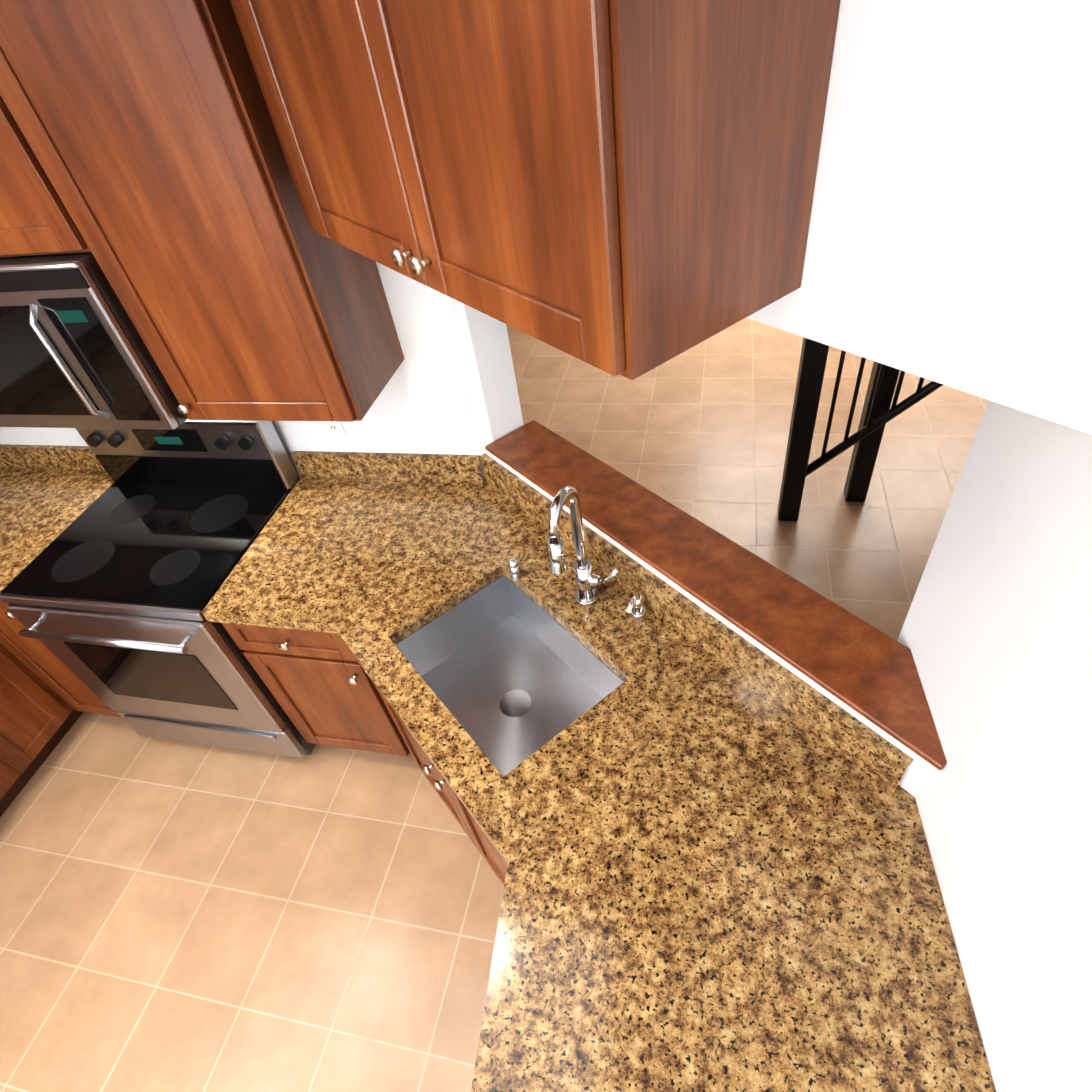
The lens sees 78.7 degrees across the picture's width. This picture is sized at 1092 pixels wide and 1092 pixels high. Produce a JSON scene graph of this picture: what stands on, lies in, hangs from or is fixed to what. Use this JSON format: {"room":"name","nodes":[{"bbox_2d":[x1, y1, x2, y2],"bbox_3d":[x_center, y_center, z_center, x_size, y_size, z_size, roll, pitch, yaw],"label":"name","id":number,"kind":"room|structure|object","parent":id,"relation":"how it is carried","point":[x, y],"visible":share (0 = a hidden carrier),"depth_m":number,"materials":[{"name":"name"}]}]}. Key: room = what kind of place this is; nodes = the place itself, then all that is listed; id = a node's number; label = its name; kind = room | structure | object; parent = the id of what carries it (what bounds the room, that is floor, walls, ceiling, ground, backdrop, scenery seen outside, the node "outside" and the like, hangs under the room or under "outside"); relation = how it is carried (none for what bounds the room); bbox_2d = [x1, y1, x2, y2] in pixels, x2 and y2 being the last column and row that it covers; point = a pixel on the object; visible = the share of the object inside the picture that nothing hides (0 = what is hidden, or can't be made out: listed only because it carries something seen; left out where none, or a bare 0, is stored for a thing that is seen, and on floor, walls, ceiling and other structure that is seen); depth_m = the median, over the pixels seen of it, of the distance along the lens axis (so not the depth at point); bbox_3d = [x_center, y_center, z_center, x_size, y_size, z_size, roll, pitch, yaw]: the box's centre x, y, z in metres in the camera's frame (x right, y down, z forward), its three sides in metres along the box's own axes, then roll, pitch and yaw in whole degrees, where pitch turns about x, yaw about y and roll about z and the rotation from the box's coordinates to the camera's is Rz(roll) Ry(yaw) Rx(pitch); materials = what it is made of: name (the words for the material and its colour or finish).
{"room":"kitchen","nodes":[
{"label":"kitchen","id":0,"kind":"room"},
{"bbox_2d":[0,262,484,478],"bbox_3d":[-1.395,-0.552,2.369,2.436,2.430,0.120,3,45,13],"label":"wall","id":1,"kind":"structure","parent":0,"point":[396,418],"depth_m":2.12,"materials":[{"name":"paint"}]},
{"bbox_2d":[0,108,83,256],"bbox_3d":[-1.439,-1.037,1.555,0.760,0.603,0.348,3,45,13],"label":"upper cabinet","id":2,"kind":"object","parent":1,"relation":"attached to","point":[32,222],"depth_m":1.51,"materials":[{"name":"brown wood"}]},
{"bbox_2d":[0,252,187,429],"bbox_3d":[-1.381,-0.622,1.889,0.754,0.455,0.436,3,45,13],"label":"microwave","id":3,"kind":"object","parent":2,"relation":"attached to","point":[74,352],"visible":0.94,"depth_m":1.72,"materials":[{"name":"metal"}]},
{"bbox_2d":[0,0,403,421],"bbox_3d":[-0.814,-0.838,1.571,0.598,1.067,0.348,3,45,13],"label":"upper cabinet","id":4,"kind":"object","parent":1,"relation":"attached to","point":[143,159],"depth_m":1.44,"materials":[{"name":"brown wood"}]},
{"bbox_2d":[322,421,346,435],"bbox_3d":[-0.714,-0.413,2.215,0.070,0.116,0.008,3,45,13],"label":"electrical outlet","id":5,"kind":"object","parent":1,"relation":"attached to","point":[334,428],"visible":0.46,"depth_m":2.23,"materials":[{"name":"white plastic"}]},
{"bbox_2d":[0,318,988,1091],"bbox_3d":[1.931,0.397,2.616,9.120,0.100,13.500,3,45,13],"label":"floor","id":6,"kind":"structure","parent":0,"point":[182,916],"depth_m":2.37,"materials":[{"name":"tile"}]},
{"bbox_2d":[0,771,23,816],"bbox_3d":[-2.427,0.841,2.235,0.638,0.868,0.474,3,45,13],"label":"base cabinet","id":7,"kind":"object","parent":6,"relation":"on","point":[9,789],"depth_m":2.59,"materials":[{"name":"brown wood"}]},
{"bbox_2d":[0,444,113,601],"bbox_3d":[-2.297,0.351,1.986,0.955,0.140,2.027,3,45,13],"label":"countertop","id":8,"kind":"structure","parent":7,"relation":"on","point":[49,494],"depth_m":2.53,"materials":[{"name":"stone"}]},
{"bbox_2d":[0,643,80,786],"bbox_3d":[-2.346,0.566,2.509,0.638,0.868,0.318,3,45,13],"label":"base cabinet","id":9,"kind":"object","parent":6,"relation":"on","point":[39,717],"depth_m":2.58,"materials":[{"name":"brown wood"}]},
{"bbox_2d":[0,602,120,716],"bbox_3d":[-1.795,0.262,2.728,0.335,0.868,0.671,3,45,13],"label":"base cabinet","id":10,"kind":"object","parent":6,"relation":"on","point":[46,665],"visible":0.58,"depth_m":2.53,"materials":[{"name":"brown wood"}]},
{"bbox_2d":[0,419,315,757],"bbox_3d":[-1.290,0.207,2.458,0.756,1.190,0.718,3,45,13],"label":"range","id":11,"kind":"object","parent":6,"relation":"on","point":[108,594],"visible":0.83,"depth_m":2.25,"materials":[{"name":"metal"}]},
{"bbox_2d":[221,623,409,755],"bbox_3d":[-0.674,0.323,2.460,0.443,0.868,0.671,3,45,13],"label":"base cabinet","id":12,"kind":"object","parent":6,"relation":"on","point":[321,687],"visible":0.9,"depth_m":2.19,"materials":[{"name":"brown wood"}]},
{"bbox_2d":[375,686,507,884],"bbox_3d":[-0.069,0.635,2.022,0.552,0.868,0.877,-33,48,-22],"label":"base cabinet","id":13,"kind":"object","parent":6,"relation":"on","point":[486,848],"visible":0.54,"depth_m":2.03,"materials":[{"name":"brown wood"}]},
{"bbox_2d":[778,337,942,520],"bbox_3d":[1.630,-0.938,2.469,1.271,2.094,0.310,3,45,13],"label":"stair rail","id":14,"kind":"object","parent":6,"relation":"on","point":[877,415],"visible":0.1,"depth_m":2.88,"materials":[{"name":"black wood"}]},
{"bbox_3d":[0.226,1.838,0.704,0.880,0.868,1.351,3,45,13],"label":"base cabinet","id":15,"kind":"object","parent":6,"relation":"on","visible":0},
{"bbox_2d":[201,451,564,821],"bbox_3d":[-0.512,0.157,1.859,1.020,0.148,1.209,3,45,13],"label":"countertop","id":16,"kind":"structure","parent":15,"relation":"on","point":[369,550],"depth_m":2.02,"materials":[{"name":"stone"}]},
{"bbox_2d":[508,486,646,617],"bbox_3d":[0.048,0.010,1.658,0.396,0.413,0.203,3,45,13],"label":"faucet","id":17,"kind":"object","parent":16,"relation":"on","point":[587,581],"visible":1,"depth_m":1.66,"materials":[{"name":"silver metal"}]},
{"bbox_2d":[471,511,995,1091],"bbox_3d":[0.274,0.896,0.939,1.012,0.148,3.184,3,45,13],"label":"countertop","id":18,"kind":"structure","parent":15,"relation":"on","point":[703,829],"depth_m":1.24,"materials":[{"name":"stone"}]},
{"bbox_2d":[395,575,623,776],"bbox_3d":[-0.095,0.381,1.798,0.404,0.190,0.564,-33,48,-22],"label":"sink","id":19,"kind":"object","parent":18,"relation":"in","point":[512,675],"visible":0.65,"depth_m":1.90,"materials":[{"name":"metal"}]},
{"bbox_2d":[449,0,1091,796],"bbox_3d":[0.283,-0.113,1.602,0.120,2.430,1.736,-33,48,-22],"label":"wall","id":20,"kind":"structure","parent":0,"point":[949,240],"depth_m":0.75,"materials":[{"name":"paint"}]},
{"bbox_2d":[230,0,839,379],"bbox_3d":[-0.134,-0.730,0.986,0.381,0.590,1.011,-33,48,-22],"label":"upper cabinet","id":21,"kind":"object","parent":20,"relation":"attached to","point":[624,188],"visible":1,"depth_m":0.79,"materials":[{"name":"brown wood"}]},
{"bbox_2d":[485,420,946,769],"bbox_3d":[0.329,-0.004,1.657,0.195,0.015,1.441,-33,48,-22],"label":"sill ledge","id":22,"kind":"object","parent":20,"relation":"on","point":[866,670],"visible":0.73,"depth_m":1.51,"materials":[{"name":"brown wood"}]},
{"bbox_2d":[897,400,1091,1091],"bbox_3d":[0.381,2.327,-0.980,0.120,2.430,6.450,0,44,10],"label":"wall","id":23,"kind":"structure","parent":0,"point":[995,636],"depth_m":0.94,"materials":[{"name":"paint"}]}
]}

